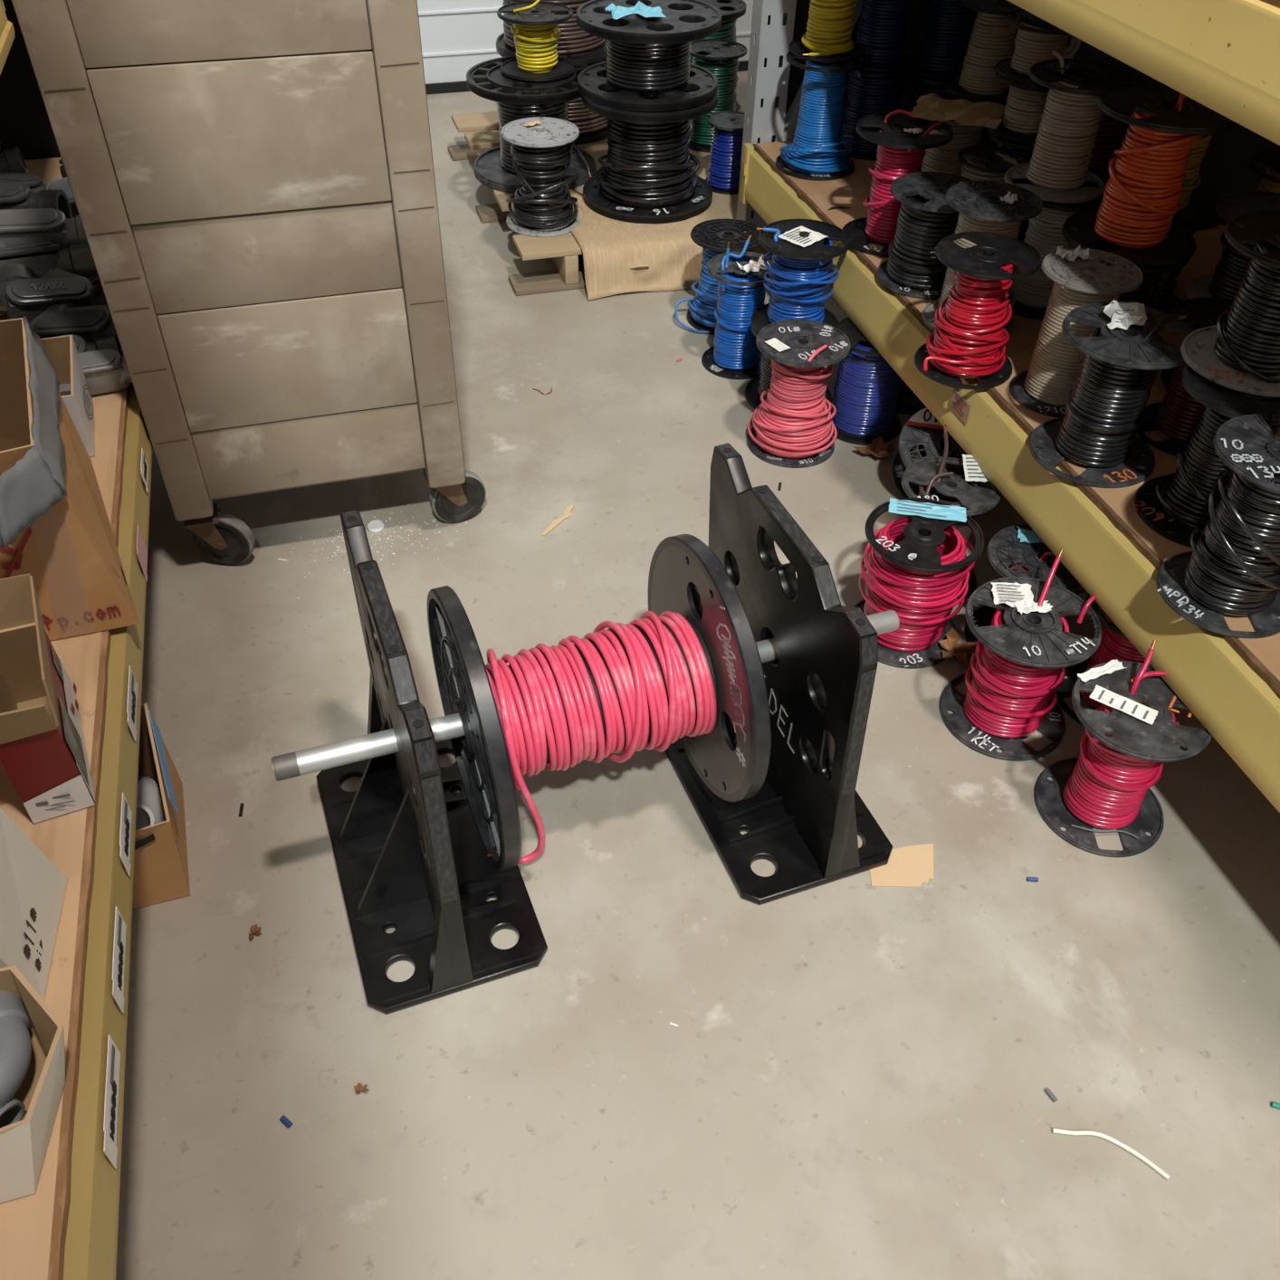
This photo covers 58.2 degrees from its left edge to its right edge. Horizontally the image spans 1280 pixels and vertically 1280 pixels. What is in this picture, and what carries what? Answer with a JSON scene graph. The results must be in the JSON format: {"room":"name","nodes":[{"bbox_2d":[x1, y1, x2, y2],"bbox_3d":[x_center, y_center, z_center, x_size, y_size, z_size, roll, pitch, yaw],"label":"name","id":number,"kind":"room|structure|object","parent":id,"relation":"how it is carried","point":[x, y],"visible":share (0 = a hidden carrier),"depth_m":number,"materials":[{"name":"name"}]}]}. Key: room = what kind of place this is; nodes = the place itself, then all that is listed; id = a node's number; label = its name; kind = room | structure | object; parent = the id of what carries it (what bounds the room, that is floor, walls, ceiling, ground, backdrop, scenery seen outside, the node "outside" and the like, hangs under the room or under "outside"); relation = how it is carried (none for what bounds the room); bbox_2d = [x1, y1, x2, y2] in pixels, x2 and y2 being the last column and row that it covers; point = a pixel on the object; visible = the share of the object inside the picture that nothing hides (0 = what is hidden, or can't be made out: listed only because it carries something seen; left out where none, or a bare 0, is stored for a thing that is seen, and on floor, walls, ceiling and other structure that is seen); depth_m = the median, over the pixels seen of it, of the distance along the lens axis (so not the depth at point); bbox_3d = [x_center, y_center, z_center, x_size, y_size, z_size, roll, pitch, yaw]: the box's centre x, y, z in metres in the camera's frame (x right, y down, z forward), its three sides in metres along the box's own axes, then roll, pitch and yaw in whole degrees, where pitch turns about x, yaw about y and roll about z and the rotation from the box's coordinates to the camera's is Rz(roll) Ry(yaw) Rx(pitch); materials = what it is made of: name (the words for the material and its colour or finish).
{"room":"electrical supply storeroom","nodes":[
{"label":"electrical supply storeroom","id":0,"kind":"room"},
{"bbox_2d":[115,70,1279,1279],"bbox_3d":[0.750,2.020,0.190,8.200,0.100,13.400,-11,44,-13],"label":"floor","id":1,"kind":"structure","parent":0,"point":[852,1079],"depth_m":1.73,"materials":[{"name":"concrete"}]},
{"bbox_2d":[0,0,152,1279],"bbox_3d":[-1.242,-0.987,0.741,1.014,3.500,3.825,-10,44,-12],"label":"storage rack","id":2,"kind":"object","parent":1,"relation":"on","point":[91,1235],"visible":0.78,"depth_m":1.43,"materials":[{"name":"yellow paint"}]},
{"bbox_2d":[0,157,130,1279],"bbox_3d":[-1.246,0.018,1.657,0.921,0.018,3.800,-10,44,-12],"label":"shelf board","id":3,"kind":"object","parent":2,"relation":"on","point":[33,1227],"visible":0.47,"depth_m":1.37,"materials":[{"name":"brown wood"}]},
{"bbox_2d":[0,965,65,1203],"bbox_3d":[-0.735,0.457,1.105,0.354,0.098,0.230,-11,44,-13],"label":"cardboard box","id":4,"kind":"object","parent":3,"relation":"on","point":[23,1143],"visible":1,"depth_m":1.12,"materials":[{"name":"beige"}]},
{"bbox_2d":[0,990,31,1108],"bbox_3d":[-0.653,0.431,1.138,0.091,0.060,0.179,6,43,5],"label":"pipe elbow","id":5,"kind":"object","parent":4,"relation":"in","point":[15,1042],"visible":1,"depth_m":1.14,"materials":[{"name":"grey plastic"}]},
{"bbox_2d":[0,807,67,999],"bbox_3d":[-0.822,0.307,1.212,0.348,0.172,0.185,-11,44,-13],"label":"cardboard box","id":6,"kind":"object","parent":3,"relation":"on","point":[33,888],"visible":0.99,"depth_m":1.26,"materials":[{"name":"brown"}]},
{"bbox_2d":[23,907,37,959],"bbox_3d":[-0.666,0.319,1.255,0.003,0.024,0.063,-9,44,-11],"label":"print","id":7,"kind":"object","parent":6,"relation":"attached to","point":[30,914],"depth_m":1.26,"materials":[{"name":"brown"}]},
{"bbox_2d":[0,573,95,823],"bbox_3d":[-0.767,0.076,1.437,0.097,0.208,0.248,-17,46,-19],"label":"cardboard box","id":8,"kind":"object","parent":3,"relation":"on","point":[43,753],"visible":1,"depth_m":1.43,"materials":[{"name":"beige"}]},
{"bbox_2d":[59,697,89,786],"bbox_3d":[-0.709,0.124,1.440,0.001,0.090,0.091,-18,46,-19],"label":"photo","id":9,"kind":"object","parent":8,"relation":"attached to","point":[73,766],"depth_m":1.41},
{"bbox_2d":[39,268,95,285],"bbox_3d":[-1.148,-0.694,2.321,0.187,0.106,0.107,11,44,11],"label":"fitting","id":10,"kind":"object","parent":3,"relation":"on","point":[56,272],"visible":0.15,"depth_m":2.30,"materials":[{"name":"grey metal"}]},
{"bbox_2d":[0,242,96,277],"bbox_3d":[-1.224,-0.734,2.296,0.252,0.114,0.145,-13,45,-16],"label":"fitting","id":11,"kind":"object","parent":10,"relation":"on","point":[42,258],"visible":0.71,"depth_m":2.30,"materials":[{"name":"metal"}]},
{"bbox_2d":[0,263,107,325],"bbox_3d":[-1.152,-0.689,2.292,0.219,0.122,0.130,-19,46,-21],"label":"fitting","id":12,"kind":"object","parent":10,"relation":"on","point":[27,295],"visible":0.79,"depth_m":2.24,"materials":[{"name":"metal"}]},
{"bbox_2d":[40,334,95,456],"bbox_3d":[-1.077,-0.412,2.006,0.207,0.143,0.185,-11,44,-13],"label":"cardboard box","id":13,"kind":"object","parent":3,"relation":"on","point":[62,351],"visible":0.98,"depth_m":2.03,"materials":[{"name":"beige"}]},
{"bbox_2d":[0,315,139,640],"bbox_3d":[-1.044,-0.213,1.672,0.480,0.304,0.562,-15,45,-17],"label":"cardboard box","id":14,"kind":"object","parent":3,"relation":"on","point":[55,528],"visible":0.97,"depth_m":1.64,"materials":[{"name":"beige"}]},
{"bbox_2d":[45,605,121,631],"bbox_3d":[-0.815,-0.028,1.663,0.119,0.028,0.003,-12,44,-14],"label":"print","id":15,"kind":"object","parent":14,"relation":"attached to","point":[59,618],"depth_m":1.67,"materials":[{"name":"red"}]},
{"bbox_2d":[29,302,123,355],"bbox_3d":[-1.062,-0.601,2.239,0.220,0.103,0.122,2,43,0],"label":"fitting","id":16,"kind":"object","parent":3,"relation":"on","point":[88,324],"visible":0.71,"depth_m":2.19,"materials":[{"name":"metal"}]},
{"bbox_2d":[59,348,132,395],"bbox_3d":[-1.007,-0.485,2.144,0.179,0.086,0.099,-15,45,-17],"label":"fitting","id":17,"kind":"object","parent":3,"relation":"on","point":[105,370],"visible":0.48,"depth_m":2.13,"materials":[{"name":"grey metal"}]},
{"bbox_3d":[-1.139,-0.770,2.433,0.252,0.098,0.128,-35,35,-33],"label":"fitting","id":18,"kind":"object","parent":3,"relation":"on","visible":0},
{"bbox_2d":[0,208,87,251],"bbox_3d":[-1.241,-0.816,2.351,0.256,0.111,0.133,-12,44,-15],"label":"fitting","id":19,"kind":"object","parent":18,"relation":"on","point":[33,225],"visible":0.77,"depth_m":2.34,"materials":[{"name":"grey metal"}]},
{"label":"fitting","id":20,"kind":"object","parent":3,"relation":"on","visible":0},
{"bbox_2d":[29,177,76,218],"bbox_3d":[-1.278,-0.985,2.567,0.094,0.109,0.191,10,43,9],"label":"fitting","id":21,"kind":"object","parent":20,"relation":"on","point":[62,184],"visible":0.18,"depth_m":2.52,"materials":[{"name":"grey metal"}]},
{"bbox_2d":[0,181,72,219],"bbox_3d":[-1.365,-0.904,2.450,0.254,0.108,0.131,-3,43,-5],"label":"fitting","id":22,"kind":"object","parent":21,"relation":"on","point":[13,195],"visible":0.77,"depth_m":2.44,"materials":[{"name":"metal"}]},
{"bbox_2d":[132,702,190,909],"bbox_3d":[-0.901,0.290,1.795,0.361,0.203,0.270,-11,44,-13],"label":"cardboard box","id":23,"kind":"object","parent":1,"relation":"on","point":[160,858],"visible":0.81,"depth_m":1.80,"materials":[{"name":"beige"}]},
{"bbox_2d":[136,773,166,823],"bbox_3d":[-0.806,0.256,1.852,0.064,0.164,0.064,-11,44,-13],"label":"pipe fitting","id":24,"kind":"object","parent":23,"relation":"in","point":[148,795],"visible":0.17,"depth_m":1.84,"materials":[{"name":"grey"}]},
{"bbox_2d":[11,0,486,564],"bbox_3d":[-0.696,-0.873,2.212,0.633,1.360,0.611,-11,44,-13],"label":"cabinet","id":25,"kind":"object","parent":1,"relation":"on","point":[252,183],"visible":1,"depth_m":1.97,"materials":[{"name":"beige metal"}]},
{"bbox_2d":[315,510,547,1014],"bbox_3d":[-0.346,0.159,1.697,0.276,0.554,0.505,-14,45,-16],"label":"stand","id":26,"kind":"object","parent":1,"relation":"on","point":[409,852],"visible":0.98,"depth_m":1.74,"materials":[{"name":"black metal"}]},
{"bbox_2d":[417,0,753,95],"bbox_3d":[-0.409,-3.497,3.703,3.300,3.208,0.070,-11,44,-13],"label":"door","id":27,"kind":"structure","parent":1,"relation":"on","point":[457,35],"depth_m":4.58,"materials":[{"name":"white paint"}]},
{"bbox_2d":[447,103,773,296],"bbox_3d":[-0.014,-1.547,3.873,1.085,0.123,1.215,-11,44,-13],"label":"wooden pallet","id":28,"kind":"object","parent":1,"relation":"on","point":[563,250],"visible":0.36,"depth_m":3.43,"materials":[{"name":"brown wood"}]},
{"bbox_2d":[466,55,596,193],"bbox_3d":[-0.339,-1.618,3.675,0.400,0.358,0.400,-11,44,-13],"label":"cable reel","id":29,"kind":"object","parent":28,"relation":"on","point":[515,100],"visible":0.49,"depth_m":3.56,"materials":[{"name":"plastic"}]},
{"bbox_2d":[496,0,573,81],"bbox_3d":[-0.318,-1.845,3.523,0.228,0.253,0.228,1,43,0],"label":"spool","id":30,"kind":"object","parent":29,"relation":"on","point":[536,32],"visible":0.99,"depth_m":3.50,"materials":[{"name":"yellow plastic"}]},
{"bbox_2d":[500,116,592,237],"bbox_3d":[-0.288,-1.348,3.381,0.223,0.307,0.223,23,47,22],"label":"spool","id":31,"kind":"object","parent":28,"relation":"on","point":[542,206],"visible":1,"depth_m":3.33,"materials":[{"name":"grey plastic"}]},
{"bbox_2d":[567,58,608,144],"bbox_3d":[-0.268,-1.892,4.001,0.400,0.321,0.400,12,44,11],"label":"cable reel","id":32,"kind":"object","parent":28,"relation":"on","point":[591,126],"visible":0.08,"depth_m":3.92,"materials":[{"name":"black plastic"}]},
{"bbox_2d":[496,0,606,64],"bbox_3d":[-0.282,-2.061,3.810,0.400,0.308,0.400,12,44,11],"label":"cable reel","id":33,"kind":"object","parent":32,"relation":"on","point":[575,43],"visible":0.36,"depth_m":3.73,"materials":[{"name":"black plastic"}]},
{"bbox_2d":[568,138,775,300],"bbox_3d":[0.076,-1.411,3.720,0.749,0.134,0.939,-11,44,-13],"label":"cardboard sheet","id":34,"kind":"object","parent":28,"relation":"on","point":[619,257],"visible":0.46,"depth_m":3.39,"materials":[{"name":"beige"}]},
{"bbox_2d":[581,76,718,224],"bbox_3d":[0.026,-1.488,3.506,0.404,0.358,0.404,23,47,22],"label":"cable reel","id":35,"kind":"object","parent":34,"relation":"on","point":[647,176],"visible":0.84,"depth_m":3.44,"materials":[{"name":"black plastic"}]},
{"bbox_2d":[576,0,721,112],"bbox_3d":[0.024,-1.703,3.337,0.412,0.270,0.412,-11,44,-13],"label":"cable reel","id":36,"kind":"object","parent":35,"relation":"on","point":[648,47],"visible":1,"depth_m":3.26,"materials":[{"name":"black plastic"}]},
{"bbox_2d":[688,38,747,152],"bbox_3d":[0.247,-1.817,3.876,0.204,0.330,0.204,-5,43,-7],"label":"spool","id":37,"kind":"object","parent":34,"relation":"on","point":[711,54],"visible":0.5,"depth_m":3.79,"materials":[{"name":"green plastic"}]},
{"bbox_2d":[705,111,744,194],"bbox_3d":[0.284,-1.524,3.626,0.156,0.224,0.156,23,47,22],"label":"spool","id":38,"kind":"object","parent":34,"relation":"on","point":[725,155],"visible":0.73,"depth_m":3.58,"materials":[{"name":"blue plastic"}]},
{"bbox_2d":[689,0,746,111],"bbox_3d":[0.213,-2.061,4.115,0.304,0.393,0.304,31,50,28],"label":"cable reel","id":39,"kind":"object","parent":28,"relation":"on","point":[730,10],"visible":0.14,"depth_m":3.97,"materials":[{"name":"black plastic"}]},
{"bbox_2d":[674,218,766,334],"bbox_3d":[0.219,-0.998,3.215,0.245,0.280,0.205,-11,44,-13],"label":"spool","id":40,"kind":"object","parent":1,"relation":"on","point":[713,235],"visible":0.48,"depth_m":3.16,"materials":[{"name":"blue plastic"}]},
{"bbox_2d":[701,235,771,379],"bbox_3d":[0.263,-0.861,3.010,0.187,0.354,0.187,-11,44,-13],"label":"spool","id":41,"kind":"object","parent":1,"relation":"on","point":[741,291],"visible":0.84,"depth_m":2.97,"materials":[{"name":"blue plastic"}]},
{"bbox_2d":[664,442,893,905],"bbox_3d":[0.215,0.033,1.849,0.276,0.554,0.505,-14,45,-16],"label":"stand","id":42,"kind":"object","parent":1,"relation":"on","point":[807,815],"visible":0.76,"depth_m":1.80,"materials":[{"name":"black metal"}]},
{"bbox_2d":[271,610,899,781],"bbox_3d":[-0.049,0.075,1.769,1.005,0.046,0.036,-13,45,-16],"label":"metal rod","id":43,"kind":"object","parent":42,"relation":"on","point":[290,765],"visible":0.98,"depth_m":1.65,"materials":[{"name":"grey"}]},
{"bbox_2d":[426,534,771,870],"bbox_3d":[-0.078,0.089,1.771,0.411,0.430,0.430,-14,45,-16],"label":"reel","id":44,"kind":"object","parent":43,"relation":"hanging from","point":[690,670],"visible":1,"depth_m":1.70,"materials":[{"name":"plastic"}]},
{"bbox_2d":[745,320,839,409],"bbox_3d":[0.386,-0.694,2.929,0.225,0.233,0.225,27,48,25],"label":"spool","id":45,"kind":"object","parent":1,"relation":"on","point":[756,386],"visible":0.19,"depth_m":2.94,"materials":[{"name":"black plastic"}]},
{"bbox_2d":[750,219,850,333],"bbox_3d":[0.385,-0.859,2.787,0.217,0.265,0.217,-20,47,-22],"label":"spool","id":46,"kind":"object","parent":45,"relation":"on","point":[801,270],"visible":0.9,"depth_m":2.72,"materials":[{"name":"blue plastic"}]},
{"bbox_2d":[746,318,850,468],"bbox_3d":[0.372,-0.578,2.733,0.215,0.323,0.215,-9,44,-11],"label":"spool","id":47,"kind":"object","parent":1,"relation":"on","point":[791,428],"visible":1,"depth_m":2.69,"materials":[{"name":"plastic"}]},
{"bbox_2d":[829,316,901,445],"bbox_3d":[0.558,-0.625,2.819,0.198,0.279,0.198,-20,47,-22],"label":"spool","id":48,"kind":"object","parent":1,"relation":"on","point":[867,387],"visible":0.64,"depth_m":2.77,"materials":[{"name":"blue plastic"}]},
{"bbox_2d":[869,843,933,887],"bbox_3d":[0.434,0.370,1.896,0.115,0.001,0.088,1,43,0],"label":"scrap","id":49,"kind":"object","parent":1,"relation":"on","point":[912,865],"visible":0.93,"depth_m":1.89,"materials":[{"name":"beige"}]},
{"bbox_2d":[854,497,983,668],"bbox_3d":[0.530,-0.101,2.247,0.220,0.289,0.223,-11,44,-13],"label":"spool","id":50,"kind":"object","parent":1,"relation":"on","point":[918,566],"visible":0.94,"depth_m":2.18,"materials":[{"name":"plastic"}]},
{"bbox_2d":[891,407,980,497],"bbox_3d":[0.670,-0.399,2.562,0.200,0.222,0.264,9,43,8],"label":"spool","id":51,"kind":"object","parent":1,"relation":"on","point":[921,436],"visible":0.4,"depth_m":2.52,"materials":[{"name":"plastic"}]},
{"bbox_2d":[901,424,1001,601],"bbox_3d":[0.623,-0.249,2.346,0.204,0.369,0.196,-11,44,-13],"label":"spool","id":52,"kind":"object","parent":1,"relation":"on","point":[950,488],"visible":0.37,"depth_m":2.29,"materials":[{"name":"black plastic"}]},
{"bbox_2d":[938,628,976,666],"bbox_3d":[0.622,0.016,2.261,0.076,0.025,0.080,28,49,26],"label":"dry leaf","id":53,"kind":"object","parent":1,"relation":"on","point":[960,653],"visible":0.95,"depth_m":2.27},
{"bbox_2d":[736,0,1279,812],"bbox_3d":[1.194,-1.123,1.768,1.040,2.400,3.125,-10,44,-12],"label":"storage rack","id":54,"kind":"object","parent":1,"relation":"on","point":[1223,55],"visible":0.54,"depth_m":1.98,"materials":[{"name":"yellow paint"}]},
{"bbox_2d":[753,140,1279,698],"bbox_3d":[1.170,-0.523,2.321,0.966,0.015,2.890,-10,44,-12],"label":"shelf board","id":55,"kind":"object","parent":54,"relation":"on","point":[1262,655],"visible":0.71,"depth_m":2.34,"materials":[{"name":"wood"}]},
{"bbox_2d":[775,51,869,181],"bbox_3d":[0.476,-1.376,3.034,0.212,0.308,0.212,5,43,4],"label":"spool","id":56,"kind":"object","parent":55,"relation":"on","point":[816,152],"visible":0.9,"depth_m":3.00,"materials":[{"name":"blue plastic"}]},
{"bbox_2d":[787,0,866,62],"bbox_3d":[0.484,-1.601,2.886,0.201,0.285,0.201,-11,44,-13],"label":"spool","id":57,"kind":"object","parent":56,"relation":"on","point":[827,36],"visible":1,"depth_m":2.89,"materials":[{"name":"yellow plastic"}]},
{"bbox_2d":[841,62,914,160],"bbox_3d":[0.637,-1.451,3.158,0.187,0.250,0.187,5,43,4],"label":"spool","id":58,"kind":"object","parent":55,"relation":"on","point":[872,92],"visible":0.54,"depth_m":3.09,"materials":[{"name":"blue plastic"}]},
{"bbox_2d":[856,0,912,72],"bbox_3d":[0.638,-1.613,3.016,0.180,0.232,0.180,-24,48,-25],"label":"spool","id":59,"kind":"object","parent":58,"relation":"on","point":[883,26],"visible":0.91,"depth_m":2.98,"materials":[{"name":"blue plastic"}]},
{"bbox_2d":[842,109,953,257],"bbox_3d":[0.598,-1.062,2.696,0.219,0.312,0.219,1,43,0],"label":"spool","id":60,"kind":"object","parent":55,"relation":"on","point":[902,141],"visible":0.68,"depth_m":2.64,"materials":[{"name":"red plastic"}]},
{"bbox_2d":[910,93,1004,129],"bbox_3d":[0.739,-1.228,2.660,0.211,0.018,0.170,16,45,15],"label":"paper","id":61,"kind":"object","parent":60,"relation":"on","point":[931,107],"visible":0.99,"depth_m":2.65,"materials":[{"name":"cardboard"}]},
{"bbox_2d":[876,171,974,299],"bbox_3d":[0.645,-0.887,2.562,0.210,0.236,0.210,-11,44,-13],"label":"spool","id":62,"kind":"object","parent":55,"relation":"on","point":[925,217],"visible":0.71,"depth_m":2.52,"materials":[{"name":"plastic"}]},
{"bbox_2d":[906,71,946,131],"bbox_3d":[0.825,-1.471,3.210,0.203,0.220,0.203,-12,44,-15],"label":"spool","id":63,"kind":"object","parent":55,"relation":"on","point":[923,85],"visible":0.2,"depth_m":3.11,"materials":[{"name":"black plastic"}]},
{"bbox_2d":[911,0,976,79],"bbox_3d":[0.826,-1.633,3.080,0.185,0.248,0.185,19,45,18],"label":"spool","id":64,"kind":"object","parent":63,"relation":"on","point":[949,24],"visible":0.85,"depth_m":3.05,"materials":[{"name":"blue plastic"}]},
{"bbox_2d":[921,95,983,185],"bbox_3d":[0.758,-1.168,2.831,0.170,0.276,0.170,-33,52,-31],"label":"spool","id":65,"kind":"object","parent":55,"relation":"on","point":[944,158],"visible":0.24,"depth_m":2.76,"materials":[{"name":"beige plastic"}]},
{"bbox_2d":[945,91,1006,152],"bbox_3d":[0.874,-1.291,2.994,0.196,0.247,0.196,19,45,18],"label":"spool","id":66,"kind":"object","parent":55,"relation":"on","point":[986,140],"visible":0.05,"depth_m":2.94,"materials":[{"name":"black plastic"}]},
{"bbox_2d":[944,0,1022,102],"bbox_3d":[0.877,-1.468,2.874,0.197,0.234,0.197,23,47,22],"label":"spool","id":67,"kind":"object","parent":66,"relation":"on","point":[992,41],"visible":0.8,"depth_m":2.83,"materials":[{"name":"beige plastic"}]},
{"bbox_2d":[914,231,1041,389],"bbox_3d":[0.656,-0.634,2.263,0.195,0.265,0.195,5,43,4],"label":"spool","id":68,"kind":"object","parent":55,"relation":"on","point":[969,339],"visible":1,"depth_m":2.22,"materials":[{"name":"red plastic"}]},
{"bbox_2d":[922,180,1042,332],"bbox_3d":[0.706,-0.782,2.390,0.190,0.310,0.190,-16,45,-18],"label":"spool","id":69,"kind":"object","parent":55,"relation":"on","point":[982,205],"visible":0.46,"depth_m":2.30,"materials":[{"name":"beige plastic"}]},
{"bbox_2d":[957,145,1025,183],"bbox_3d":[0.789,-0.997,2.668,0.149,0.241,0.149,19,45,18],"label":"spool","id":70,"kind":"object","parent":55,"relation":"on","point":[982,163],"visible":0.28,"depth_m":2.58,"materials":[{"name":"black plastic"}]},
{"bbox_2d":[986,130,1034,241],"bbox_3d":[0.902,-1.088,2.767,0.185,0.256,0.185,-33,52,-31],"label":"spool","id":71,"kind":"object","parent":55,"relation":"on","point":[1026,150],"visible":0.2,"depth_m":2.67,"materials":[{"name":"black plastic"}]},
{"bbox_2d":[984,72,1049,144],"bbox_3d":[0.906,-1.228,2.661,0.191,0.150,0.191,-12,44,-15],"label":"spool","id":72,"kind":"object","parent":71,"relation":"on","point":[1021,118],"visible":0.48,"depth_m":2.62,"materials":[{"name":"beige plastic"}]},
{"bbox_2d":[993,9,1080,84],"bbox_3d":[0.898,-1.339,2.576,0.177,0.179,0.177,8,43,7],"label":"spool","id":73,"kind":"object","parent":72,"relation":"on","point":[1036,38],"visible":0.63,"depth_m":2.55,"materials":[{"name":"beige plastic"}]},
{"bbox_2d":[1006,179,1103,320],"bbox_3d":[0.880,-0.833,2.477,0.188,0.272,0.188,31,50,28],"label":"spool","id":74,"kind":"object","parent":55,"relation":"on","point":[1044,234],"visible":0.47,"depth_m":2.43,"materials":[{"name":"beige plastic"}]},
{"bbox_2d":[1003,49,1136,203],"bbox_3d":[0.869,-1.035,2.333,0.204,0.279,0.204,8,43,7],"label":"spool","id":75,"kind":"object","parent":74,"relation":"on","point":[1057,167],"visible":0.96,"depth_m":2.30,"materials":[{"name":"beige plastic"}]},
{"bbox_2d":[1009,244,1143,417],"bbox_3d":[0.816,-0.574,2.169,0.177,0.304,0.177,-11,44,-13],"label":"spool","id":76,"kind":"object","parent":55,"relation":"on","point":[1079,276],"visible":0.69,"depth_m":2.12,"materials":[{"name":"plastic"}]},
{"bbox_2d":[1028,299,1194,487],"bbox_3d":[0.826,-0.431,2.021,0.222,0.309,0.222,19,45,18],"label":"spool","id":77,"kind":"object","parent":55,"relation":"on","point":[1123,357],"visible":0.97,"depth_m":1.98,"materials":[{"name":"plastic"}]},
{"bbox_2d":[1070,241,1189,306],"bbox_3d":[0.943,-0.665,2.307,0.222,0.268,0.222,15,44,15],"label":"spool","id":78,"kind":"object","parent":55,"relation":"on","point":[1142,293],"visible":0.15,"depth_m":2.21,"materials":[{"name":"black plastic"}]},
{"bbox_2d":[1061,82,1240,267],"bbox_3d":[0.949,-0.879,2.139,0.248,0.348,0.248,23,47,22],"label":"spool","id":79,"kind":"object","parent":78,"relation":"on","point":[1141,199],"visible":0.94,"depth_m":2.12,"materials":[{"name":"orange plastic"}]},
{"bbox_2d":[1136,296,1233,458],"bbox_3d":[1.028,-0.463,2.095,0.191,0.254,0.191,-12,44,-15],"label":"spool","id":80,"kind":"object","parent":55,"relation":"on","point":[1178,412],"visible":0.23,"depth_m":2.09,"materials":[{"name":"black plastic"}]},
{"bbox_2d":[1147,195,1222,315],"bbox_3d":[1.110,-0.806,2.474,0.191,0.248,0.191,-2,43,-4],"label":"spool","id":81,"kind":"object","parent":55,"relation":"on","point":[1162,298],"visible":0.19,"depth_m":2.45,"materials":[{"name":"black plastic"}]},
{"bbox_2d":[1172,99,1212,224],"bbox_3d":[1.077,-0.965,2.335,0.187,0.227,0.187,27,48,25],"label":"spool","id":82,"kind":"object","parent":81,"relation":"on","point":[1191,210],"visible":0.12,"depth_m":2.32,"materials":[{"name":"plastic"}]},
{"bbox_2d":[1128,363,1279,547],"bbox_3d":[0.958,-0.296,1.896,0.217,0.282,0.213,-11,44,-13],"label":"spool","id":83,"kind":"object","parent":55,"relation":"on","point":[1177,502],"visible":0.52,"depth_m":1.88,"materials":[{"name":"black plastic"}]},
{"bbox_2d":[1180,209,1279,397],"bbox_3d":[0.987,-0.511,1.793,0.219,0.238,0.219,-11,44,-13],"label":"spool","id":84,"kind":"object","parent":83,"relation":"on","point":[1242,354],"visible":1,"depth_m":1.78,"materials":[{"name":"grey plastic"}]},
{"bbox_2d":[1155,413,1279,638],"bbox_3d":[0.923,-0.159,1.732,0.206,0.299,0.206,-11,44,-13],"label":"spool","id":85,"kind":"object","parent":55,"relation":"on","point":[1233,568],"visible":1,"depth_m":1.70,"materials":[{"name":"plastic"}]},
{"bbox_3d":[1.145,-0.556,2.239,0.204,0.204,0.204,-12,44,-15],"label":"spool","id":86,"kind":"object","parent":55,"relation":"on","visible":0},
{"bbox_2d":[1185,191,1279,299],"bbox_3d":[1.145,-0.709,2.121,0.204,0.241,0.204,-11,44,-13],"label":"spool","id":87,"kind":"object","parent":86,"relation":"on","point":[1230,270],"visible":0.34,"depth_m":2.12,"materials":[{"name":"black plastic"}]},
{"bbox_3d":[1.001,-0.935,2.609,0.192,0.251,0.192,-11,44,-13],"label":"spool","id":88,"kind":"object","parent":55,"relation":"on","visible":0},
{"bbox_2d":[1087,78,1144,180],"bbox_3d":[1.000,-1.105,2.506,0.184,0.191,0.184,12,44,11],"label":"spool","id":89,"kind":"object","parent":88,"relation":"on","point":[1112,132],"visible":0.23,"depth_m":2.47,"materials":[{"name":"black plastic"}]},
{"bbox_3d":[1.291,-0.717,2.416,0.189,0.200,0.189,-11,44,-13],"label":"spool","id":90,"kind":"object","parent":55,"relation":"on","visible":0},
{"bbox_2d":[1220,150,1279,245],"bbox_3d":[1.296,-0.858,2.322,0.189,0.190,0.189,-20,47,-22],"label":"spool","id":91,"kind":"object","parent":90,"relation":"on","point":[1271,178],"visible":0.26,"depth_m":2.28,"materials":[{"name":"black plastic"}]},
{"bbox_2d":[939,548,1101,761],"bbox_3d":[0.727,0.034,2.075,0.329,0.334,0.230,-11,44,-13],"label":"spool","id":92,"kind":"object","parent":1,"relation":"on","point":[1011,694],"visible":0.98,"depth_m":2.03,"materials":[{"name":"plastic"}]},
{"bbox_2d":[964,524,1086,649],"bbox_3d":[0.760,-0.074,2.243,0.210,0.261,0.210,-2,43,-4],"label":"spool","id":93,"kind":"object","parent":1,"relation":"on","point":[1017,550],"visible":0.27,"depth_m":2.18,"materials":[{"name":"black plastic"}]},
{"bbox_2d":[1055,592,1150,725],"bbox_3d":[0.898,0.035,2.124,0.208,0.266,0.208,23,47,22],"label":"spool","id":94,"kind":"object","parent":1,"relation":"on","point":[1114,644],"visible":0.25,"depth_m":2.09,"materials":[{"name":"black plastic"}]},
{"bbox_2d":[1034,640,1212,857],"bbox_3d":[0.797,0.187,1.901,0.215,0.344,0.215,-16,45,-18],"label":"spool","id":95,"kind":"object","parent":1,"relation":"on","point":[1125,742],"visible":0.98,"depth_m":1.87,"materials":[{"name":"plastic"}]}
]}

